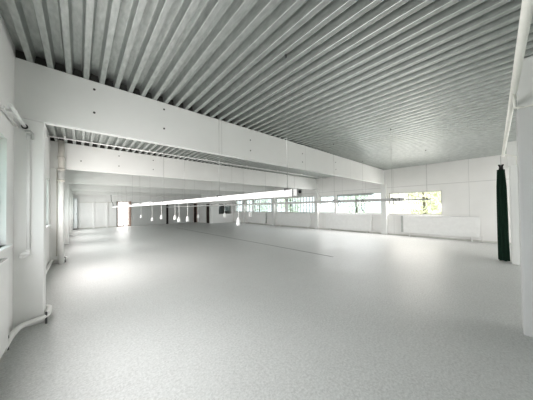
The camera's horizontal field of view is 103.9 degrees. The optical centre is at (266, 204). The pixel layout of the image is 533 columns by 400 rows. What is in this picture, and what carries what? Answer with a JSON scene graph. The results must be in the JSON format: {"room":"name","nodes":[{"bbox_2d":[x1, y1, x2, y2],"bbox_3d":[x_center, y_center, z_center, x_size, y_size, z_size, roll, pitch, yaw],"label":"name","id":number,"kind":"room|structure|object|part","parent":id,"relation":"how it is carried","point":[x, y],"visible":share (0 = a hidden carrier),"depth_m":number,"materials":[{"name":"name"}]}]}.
{"room":"factory floor","nodes":[
{"label":"factory floor","id":0,"kind":"room"},
{"bbox_2d":[0,12,49,333],"bbox_3d":[-6.192,-0.136,5.869,0.140,3.595,27.000,0,-1,-42],"label":"wall","id":1,"kind":"structure","parent":0,"point":[7,49],"depth_m":2.43,"materials":[{"name":"white paint"}]},
{"bbox_2d":[0,244,12,253],"bbox_3d":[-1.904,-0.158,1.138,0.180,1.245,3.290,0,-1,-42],"label":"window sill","id":2,"kind":"structure","parent":1,"relation":"in","point":[4,248],"depth_m":2.21,"materials":[{"name":"white plastic"}]},
{"bbox_2d":[0,102,17,126],"bbox_3d":[-1.797,-1.022,1.114,0.042,0.040,4.020,0,-1,-42],"label":"conduit","id":3,"kind":"object","parent":1,"relation":"attached to","point":[3,108],"visible":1,"depth_m":2.27,"materials":[{"name":"white plastic"}]},
{"bbox_2d":[73,194,198,228],"bbox_3d":[-10.419,0.138,20.348,12.917,3.595,0.200,0,-1,-42],"label":"wall","id":4,"kind":"structure","parent":0,"point":[84,210],"depth_m":17.34,"materials":[{"name":"white paint"}]},
{"bbox_2d":[93,202,94,227],"bbox_3d":[-14.026,0.873,16.915,0.130,2.100,0.059,0,-1,-42],"label":"trim","id":5,"kind":"structure","parent":4,"relation":"attached to","point":[93,202],"depth_m":16.90,"materials":[{"name":"white paint"}]},
{"bbox_2d":[78,226,116,228],"bbox_3d":[-13.823,1.883,17.098,2.480,0.080,0.019,0,-1,-42],"label":"baseboard","id":6,"kind":"structure","parent":4,"relation":"attached to","point":[108,226],"depth_m":17.07,"materials":[{"name":"paint"}]},
{"bbox_2d":[106,202,107,226],"bbox_3d":[-13.386,0.874,17.490,0.130,2.100,0.059,0,-1,-42],"label":"trim","id":7,"kind":"structure","parent":4,"relation":"attached to","point":[106,202],"depth_m":17.46,"materials":[{"name":"white paint"}]},
{"bbox_2d":[117,202,128,226],"bbox_3d":[-12.616,0.839,18.331,0.840,2.180,0.060,0,-1,-42],"label":"door","id":8,"kind":"structure","parent":4,"relation":"in","point":[117,202],"depth_m":18.32,"materials":[{"name":"white wood"}]},
{"bbox_2d":[129,201,130,225],"bbox_3d":[-12.163,0.828,18.589,0.140,2.200,0.059,0,-1,-42],"label":"trim","id":9,"kind":"structure","parent":4,"relation":"attached to","point":[129,201],"depth_m":18.57,"materials":[{"name":"brown wood"}]},
{"bbox_2d":[166,204,167,223],"bbox_3d":[-9.900,0.876,20.754,0.200,2.120,0.180,0,-1,-42],"label":"door","id":10,"kind":"structure","parent":4,"relation":"in","point":[167,204],"depth_m":20.79,"materials":[{"name":"grey metal"}]},
{"bbox_2d":[194,203,196,221],"bbox_3d":[-7.768,0.916,22.668,0.390,2.050,0.180,0,-1,-42],"label":"door","id":11,"kind":"structure","parent":4,"relation":"in","point":[195,204],"depth_m":22.73,"materials":[{"name":"brown wood"}]},
{"bbox_2d":[198,195,232,222],"bbox_3d":[-5.553,0.179,22.666,2.580,3.475,2.850,0,-1,-42],"label":"wall","id":12,"kind":"structure","parent":0,"point":[217,218],"depth_m":21.68,"materials":[{"name":"white paint"}]},
{"bbox_2d":[206,204,209,222],"bbox_3d":[-5.930,0.908,21.220,0.130,1.980,0.770,0,-1,-42],"label":"door","id":13,"kind":"structure","parent":12,"relation":"in","point":[207,207],"depth_m":21.25,"materials":[{"name":"paint"}]},
{"bbox_2d":[211,202,212,222],"bbox_3d":[-5.440,0.836,20.801,0.260,2.100,0.049,0,-1,-42],"label":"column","id":14,"kind":"structure","parent":12,"relation":"attached to","point":[211,202],"depth_m":20.77,"materials":[{"name":"white paint"}]},
{"bbox_2d":[219,204,226,213],"bbox_3d":[-5.375,0.563,22.548,2.430,2.700,0.050,0,-1,-42],"label":"window","id":15,"kind":"structure","parent":0,"point":[221,208],"depth_m":22.98,"materials":[{"name":"black glass"}]},
{"bbox_2d":[0,222,532,399],"bbox_3d":[-1.347,1.735,10.239,13.417,0.120,27.500,0,-1,-42],"label":"floor","id":16,"kind":"structure","parent":0,"point":[161,311],"depth_m":2.76,"materials":[{"name":"grey concrete"}]},
{"bbox_2d":[0,258,8,358],"bbox_3d":[-1.627,1.018,0.960,0.075,1.030,3.020,0,-1,-42],"label":"radiator","id":17,"kind":"object","parent":16,"relation":"on","point":[4,262],"visible":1,"depth_m":1.99,"materials":[{"name":"white metal"}]},
{"bbox_2d":[13,117,46,328],"bbox_3d":[-3.186,0.235,2.793,0.305,2.690,0.260,0,-1,-42],"label":"column","id":18,"kind":"structure","parent":16,"relation":"on","point":[29,272],"depth_m":2.72,"materials":[{"name":"white paint"}]},
{"bbox_2d":[6,103,27,128],"bbox_3d":[-2.897,-1.013,2.398,0.116,0.060,0.760,0,-1,-42],"label":"conduit","id":19,"kind":"object","parent":18,"relation":"attached to","point":[12,109],"visible":0.94,"depth_m":2.31,"materials":[{"name":"white plastic"}]},
{"bbox_2d":[19,130,33,257],"bbox_3d":[-3.066,-0.143,2.665,0.105,1.642,0.124,0,-1,-27],"label":"pipe","id":20,"kind":"object","parent":18,"relation":"attached to","point":[30,135],"visible":1,"depth_m":2.67,"materials":[{"name":"white metal"}]},
{"bbox_3d":[-3.049,0.626,2.630,0.102,0.102,0.086,0,-1,-42],"label":"crank handle","id":21,"kind":"part","parent":20,"relation":"part of","materials":[{"name":"white plastic"}]},
{"bbox_3d":[-3.059,-0.149,2.674,0.034,1.470,0.034,0,-1,-42],"label":"rod","id":22,"kind":"part","parent":20,"relation":"part of","materials":[{"name":"white metal"}]},
{"bbox_2d":[4,256,66,352],"bbox_3d":[-5.598,1.576,5.586,0.342,0.150,9.150,0,-1,-42],"label":"pipe","id":23,"kind":"object","parent":16,"relation":"on","point":[11,335],"visible":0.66,"depth_m":2.63,"materials":[{"name":"white metal"}]},
{"bbox_2d":[50,168,57,263],"bbox_3d":[-6.063,0.317,5.997,0.305,2.690,0.260,0,-1,-42],"label":"column","id":24,"kind":"structure","parent":16,"relation":"on","point":[52,170],"depth_m":5.87,"materials":[{"name":"white paint"}]},
{"bbox_2d":[56,169,57,255],"bbox_3d":[-5.944,0.229,5.908,0.024,2.460,0.024,0,-1,-42],"label":"cable","id":25,"kind":"object","parent":24,"relation":"attached to","point":[56,169],"visible":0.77,"depth_m":5.91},
{"bbox_2d":[57,140,64,263],"bbox_3d":[-5.793,-0.073,5.877,0.156,3.460,0.154,0,-1,-42],"label":"drain pipe","id":26,"kind":"object","parent":16,"relation":"on","point":[61,144],"visible":1,"depth_m":5.83,"materials":[{"name":"white metal"}]},
{"bbox_2d":[64,183,68,243],"bbox_3d":[-8.940,0.400,9.201,0.305,2.690,0.260,0,-1,-42],"label":"column","id":27,"kind":"structure","parent":16,"relation":"on","point":[66,185],"depth_m":9.16,"materials":[{"name":"white paint"}]},
{"bbox_2d":[69,190,71,234],"bbox_3d":[-11.816,0.482,12.405,0.305,2.690,0.260,0,-1,-42],"label":"column","id":28,"kind":"structure","parent":16,"relation":"on","point":[70,191],"depth_m":12.38,"materials":[{"name":"white paint"}]},
{"bbox_2d":[72,194,72,229],"bbox_3d":[-14.693,0.565,15.609,0.305,2.690,0.260,0,-1,-42],"label":"column","id":29,"kind":"structure","parent":16,"relation":"on","point":[72,194],"depth_m":15.59,"materials":[{"name":"white paint"}]},
{"bbox_2d":[73,198,76,229],"bbox_3d":[-14.799,0.717,15.980,0.430,2.400,0.421,0,-1,-42],"label":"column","id":30,"kind":"structure","parent":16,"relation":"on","point":[74,199],"depth_m":15.90,"materials":[{"name":"white paint"}]},
{"bbox_2d":[131,202,192,225],"bbox_3d":[-10.000,0.874,20.536,5.640,2.120,0.048,0,-1,-42],"label":"wall","id":31,"kind":"structure","parent":16,"relation":"on","point":[147,212],"depth_m":20.07,"materials":[{"name":"white paint"}]},
{"bbox_2d":[242,200,244,222],"bbox_3d":[-2.276,0.506,20.863,0.190,2.690,0.260,0,-1,-42],"label":"column","id":32,"kind":"structure","parent":16,"relation":"on","point":[243,206],"depth_m":20.76,"materials":[{"name":"white paint"}]},
{"bbox_2d":[180,228,331,256],"bbox_3d":[-2.553,1.710,11.341,0.040,0.012,13.650,0,-1,-42],"label":"trim","id":33,"kind":"structure","parent":16,"relation":"on","point":[180,228],"depth_m":8.25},
{"bbox_2d":[247,213,266,224],"bbox_3d":[-0.958,1.288,19.363,0.090,1.050,2.840,0,-1,-42],"label":"radiator","id":34,"kind":"object","parent":16,"relation":"on","point":[256,217],"visible":0.91,"depth_m":19.09,"materials":[{"name":"white metal"}]},
{"bbox_2d":[272,198,274,224],"bbox_3d":[0.601,0.424,17.659,0.190,2.690,0.260,0,-1,-42],"label":"column","id":35,"kind":"structure","parent":16,"relation":"on","point":[273,199],"depth_m":17.54,"materials":[{"name":"white paint"}]},
{"bbox_2d":[278,213,310,227],"bbox_3d":[2.074,1.201,15.986,0.090,1.050,3.340,0,-1,-42],"label":"radiator","id":36,"kind":"object","parent":16,"relation":"on","point":[296,219],"visible":0.99,"depth_m":15.78,"materials":[{"name":"white metal"}]},
{"bbox_2d":[314,190,318,228],"bbox_3d":[3.478,0.341,14.455,0.190,2.690,0.260,0,-1,-42],"label":"column","id":37,"kind":"structure","parent":16,"relation":"on","point":[316,198],"depth_m":14.36,"materials":[{"name":"white paint"}]},
{"bbox_2d":[326,214,372,232],"bbox_3d":[4.976,1.118,12.753,0.090,1.050,2.950,0,-1,-42],"label":"radiator","id":38,"kind":"object","parent":16,"relation":"on","point":[363,222],"visible":1,"depth_m":12.58,"materials":[{"name":"white metal"}]},
{"bbox_2d":[381,184,387,234],"bbox_3d":[6.355,0.259,11.250,0.190,2.690,0.260,0,-1,-42],"label":"column","id":39,"kind":"structure","parent":16,"relation":"on","point":[384,226],"depth_m":11.18,"materials":[{"name":"white paint"}]},
{"bbox_2d":[401,215,483,241],"bbox_3d":[7.849,1.046,9.554,0.090,1.030,2.910,0,-1,-42],"label":"radiator","id":40,"kind":"object","parent":16,"relation":"on","point":[462,226],"visible":0.99,"depth_m":9.37,"materials":[{"name":"white metal"}]},
{"bbox_2d":[401,216,402,231],"bbox_3d":[6.911,0.988,10.606,0.080,0.820,0.095,0,-1,-42],"label":"grille","id":41,"kind":"object","parent":40,"relation":"attached to","point":[401,216],"depth_m":10.58,"materials":[{"name":"white metal"}]},
{"bbox_2d":[509,165,519,264],"bbox_3d":[6.596,0.254,5.039,0.250,2.500,0.895,0,-1,-42],"label":"column","id":42,"kind":"structure","parent":16,"relation":"on","point":[515,243],"depth_m":5.25,"materials":[{"name":"white paint"}]},
{"bbox_2d":[501,0,532,164],"bbox_3d":[3.873,-1.184,3.219,7.260,0.382,0.291,0,-1,-42],"label":"pipe","id":43,"kind":"object","parent":42,"relation":"attached to","point":[526,13],"visible":0.9,"depth_m":1.91,"materials":[{"name":"white metal"}]},
{"bbox_2d":[496,156,509,260],"bbox_3d":[6.378,0.101,5.629,0.191,2.820,0.218,0,-1,-42],"label":"curtain","id":44,"kind":"object","parent":43,"relation":"hanging from","point":[501,187],"visible":1,"depth_m":5.59,"materials":[{"name":"green fabric"}]},
{"bbox_2d":[516,106,532,337],"bbox_3d":[3.356,0.186,2.159,0.280,2.620,0.935,0,-1,-42],"label":"column","id":45,"kind":"structure","parent":16,"relation":"on","point":[524,116],"depth_m":2.38,"materials":[{"name":"grey paint"}]},
{"bbox_2d":[0,0,532,178],"bbox_3d":[-1.411,-1.842,10.274,13.242,0.115,27.300,0,-1,-42],"label":"ceiling","id":46,"kind":"structure","parent":0,"point":[437,74],"depth_m":2.88,"materials":[{"name":"white metal"}]},
{"bbox_2d":[72,190,200,196],"bbox_3d":[-9.941,-1.154,19.820,12.997,0.770,0.110,0,-1,-42],"label":"beam","id":47,"kind":"structure","parent":46,"relation":"attached to","point":[73,191],"depth_m":18.07,"materials":[{"name":"white paint"}]},
{"bbox_2d":[69,183,243,195],"bbox_3d":[-7.064,-1.236,16.616,12.997,0.770,0.110,0,-1,-42],"label":"beam","id":48,"kind":"structure","parent":46,"relation":"attached to","point":[85,187],"depth_m":14.96,"materials":[{"name":"white paint"}]},
{"bbox_2d":[64,170,273,192],"bbox_3d":[-4.187,-1.319,13.412,12.997,0.770,0.110,0,-1,-42],"label":"beam","id":49,"kind":"structure","parent":46,"relation":"attached to","point":[70,176],"depth_m":11.46,"materials":[{"name":"white paint"}]},
{"bbox_2d":[50,141,316,189],"bbox_3d":[-1.309,-1.401,10.206,12.997,0.770,0.114,0,-1,-42],"label":"beam","id":50,"kind":"structure","parent":46,"relation":"attached to","point":[77,157],"depth_m":7.76,"materials":[{"name":"white paint"}]},
{"bbox_2d":[50,137,279,173],"bbox_3d":[-1.315,-1.855,10.214,12.917,0.132,0.030,0,-1,-42],"label":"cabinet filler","id":51,"kind":"structure","parent":50,"relation":"on","point":[51,138],"depth_m":6.79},
{"bbox_2d":[47,135,325,178],"bbox_3d":[-0.812,-1.761,9.639,12.897,0.080,0.040,0,-1,-42],"label":"conduit","id":52,"kind":"object","parent":46,"relation":"attached to","point":[64,138],"visible":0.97,"depth_m":7.02,"materials":[{"name":"white metal"}]},
{"bbox_2d":[14,57,384,183],"bbox_3d":[1.568,-1.484,7.002,12.997,0.770,0.114,0,-1,-42],"label":"beam","id":53,"kind":"structure","parent":46,"relation":"attached to","point":[50,96],"depth_m":3.66,"materials":[{"name":"white paint"}]},
{"bbox_2d":[15,50,359,162],"bbox_3d":[1.562,-1.938,7.010,12.917,0.132,0.030,0,-1,-42],"label":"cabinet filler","id":54,"kind":"structure","parent":53,"relation":"on","point":[18,54],"depth_m":3.23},
{"bbox_2d":[112,54,301,207],"bbox_3d":[-5.855,-0.832,9.473,0.128,1.828,18.715,0,-1,-42],"label":"trunking","id":55,"kind":"object","parent":46,"relation":"hanging from","point":[286,192],"visible":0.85,"depth_m":3.39,"materials":[{"name":"white plastic"}]},
{"bbox_2d":[236,200,239,225],"bbox_3d":[-0.470,0.137,3.472,0.064,0.425,0.061,0,-1,-42],"label":"socket","id":56,"kind":"object","parent":55,"relation":"hanging from","point":[238,219],"visible":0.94,"depth_m":3.46,"materials":[{"name":"white paint"}]},
{"bbox_2d":[168,129,403,210],"bbox_3d":[-2.845,-0.699,11.941,0.129,2.086,18.460,0,-1,-42],"label":"trunking","id":57,"kind":"object","parent":46,"relation":"hanging from","point":[385,199],"visible":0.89,"depth_m":6.64,"materials":[{"name":"white plastic"}]},
{"bbox_2d":[203,150,429,203],"bbox_3d":[-0.296,-0.862,13.850,0.086,1.758,17.830,0,-1,-42],"label":"trunking","id":58,"kind":"object","parent":46,"relation":"hanging from","point":[425,150],"visible":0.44,"depth_m":7.60,"materials":[{"name":"paint"}]},
{"bbox_2d":[506,141,516,167],"bbox_3d":[9.160,-1.589,4.771,0.200,0.800,4.800,0,-1,-42],"label":"beam","id":59,"kind":"structure","parent":46,"relation":"attached to","point":[511,148],"depth_m":6.42,"materials":[{"name":"white paint"}]},
{"bbox_2d":[517,56,532,108],"bbox_3d":[5.075,-1.570,1.103,0.180,0.860,4.800,0,-1,-42],"label":"beam","id":60,"kind":"structure","parent":46,"relation":"attached to","point":[525,88],"depth_m":2.77,"materials":[{"name":"white paint"}]},
{"bbox_2d":[227,155,510,242],"bbox_3d":[3.553,-0.110,14.619,0.220,3.595,27.000,0,-1,-42],"label":"wall","id":61,"kind":"structure","parent":0,"point":[468,186],"depth_m":9.46,"materials":[{"name":"white paint"}]},
{"bbox_2d":[253,198,271,212],"bbox_3d":[-0.345,0.120,18.855,0.180,1.245,2.740,0,-1,-42],"label":"window","id":62,"kind":"structure","parent":61,"relation":"in","point":[270,198],"depth_m":19.26,"materials":[{"name":"paint"}]},
{"bbox_2d":[287,196,313,213],"bbox_3d":[2.534,0.048,15.649,0.180,1.225,2.720,0,-1,-42],"label":"window","id":63,"kind":"structure","parent":61,"relation":"in","point":[312,212],"depth_m":15.60,"materials":[{"name":"paint"}]},
{"bbox_2d":[320,196,333,212],"bbox_3d":[4.054,0.014,13.956,0.180,1.145,1.150,0,-1,-42],"label":"window","id":64,"kind":"structure","parent":61,"relation":"in","point":[321,196],"depth_m":13.99,"materials":[{"name":"paint"}]},
{"bbox_2d":[336,192,380,214],"bbox_3d":[5.423,-0.035,12.431,0.180,1.225,2.750,0,-1,-42],"label":"window","id":65,"kind":"structure","parent":61,"relation":"in","point":[377,192],"depth_m":12.46,"materials":[{"name":"paint"}]},
{"bbox_2d":[337,193,372,196],"bbox_3d":[5.279,-0.587,12.578,0.050,0.124,2.200,0,-1,-42],"label":"roller blind","id":66,"kind":"object","parent":65,"relation":"attached to","point":[359,194],"visible":1,"depth_m":12.47,"materials":[{"name":"grey fabric"}]},
{"bbox_2d":[240,222,510,243],"bbox_3d":[4.522,1.628,13.360,0.011,0.060,23.900,0,-1,-42],"label":"baseboard","id":67,"kind":"structure","parent":61,"relation":"attached to","point":[240,222],"depth_m":10.58,"materials":[{"name":"paint"}]},
{"bbox_2d":[388,190,442,215],"bbox_3d":[7.294,-0.043,10.347,0.180,1.175,2.270,0,-1,-42],"label":"window","id":68,"kind":"structure","parent":61,"relation":"in","point":[419,214],"depth_m":10.21,"materials":[{"name":"paint"}]},
{"bbox_3d":[7.278,0.526,10.318,0.120,0.035,2.270,0,-1,-42],"label":"sill","id":69,"kind":"part","parent":68,"relation":"part of","materials":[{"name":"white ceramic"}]},
{"label":"outside","id":70,"kind":"structure","parent":0,"visible":0},
{"bbox_3d":[20.337,2.064,31.648,47.440,0.100,100.000,0,-1,-42],"label":"ground","id":71,"kind":"structure","parent":70,"visible":0},
{"bbox_2d":[248,199,270,211],"bbox_3d":[-0.949,0.248,27.945,3.287,3.903,3.173,-1,-1,30],"label":"tree","id":72,"kind":"object","parent":71,"relation":"on","point":[266,199],"visible":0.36,"depth_m":28.08,"materials":[{"name":"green plant"}]},
{"bbox_2d":[277,198,302,211],"bbox_3d":[2.629,0.194,22.506,3.093,3.762,2.986,0,-1,-42],"label":"tree","id":73,"kind":"object","parent":71,"relation":"on","point":[290,199],"visible":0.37,"depth_m":22.35,"materials":[{"name":"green plant"}]},
{"bbox_2d":[339,194,371,212],"bbox_3d":[8.469,-0.024,19.703,3.037,3.978,3.046,-1,-1,9],"label":"tree","id":74,"kind":"object","parent":71,"relation":"on","point":[361,196],"visible":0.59,"depth_m":19.56,"materials":[{"name":"green plant"}]},
{"bbox_2d":[401,191,440,213],"bbox_3d":[10.786,0.059,14.258,3.140,3.589,2.758,0,-1,-42],"label":"tree","id":75,"kind":"object","parent":71,"relation":"on","point":[424,207],"visible":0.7,"depth_m":14.09,"materials":[{"name":"green plant"}]}
]}

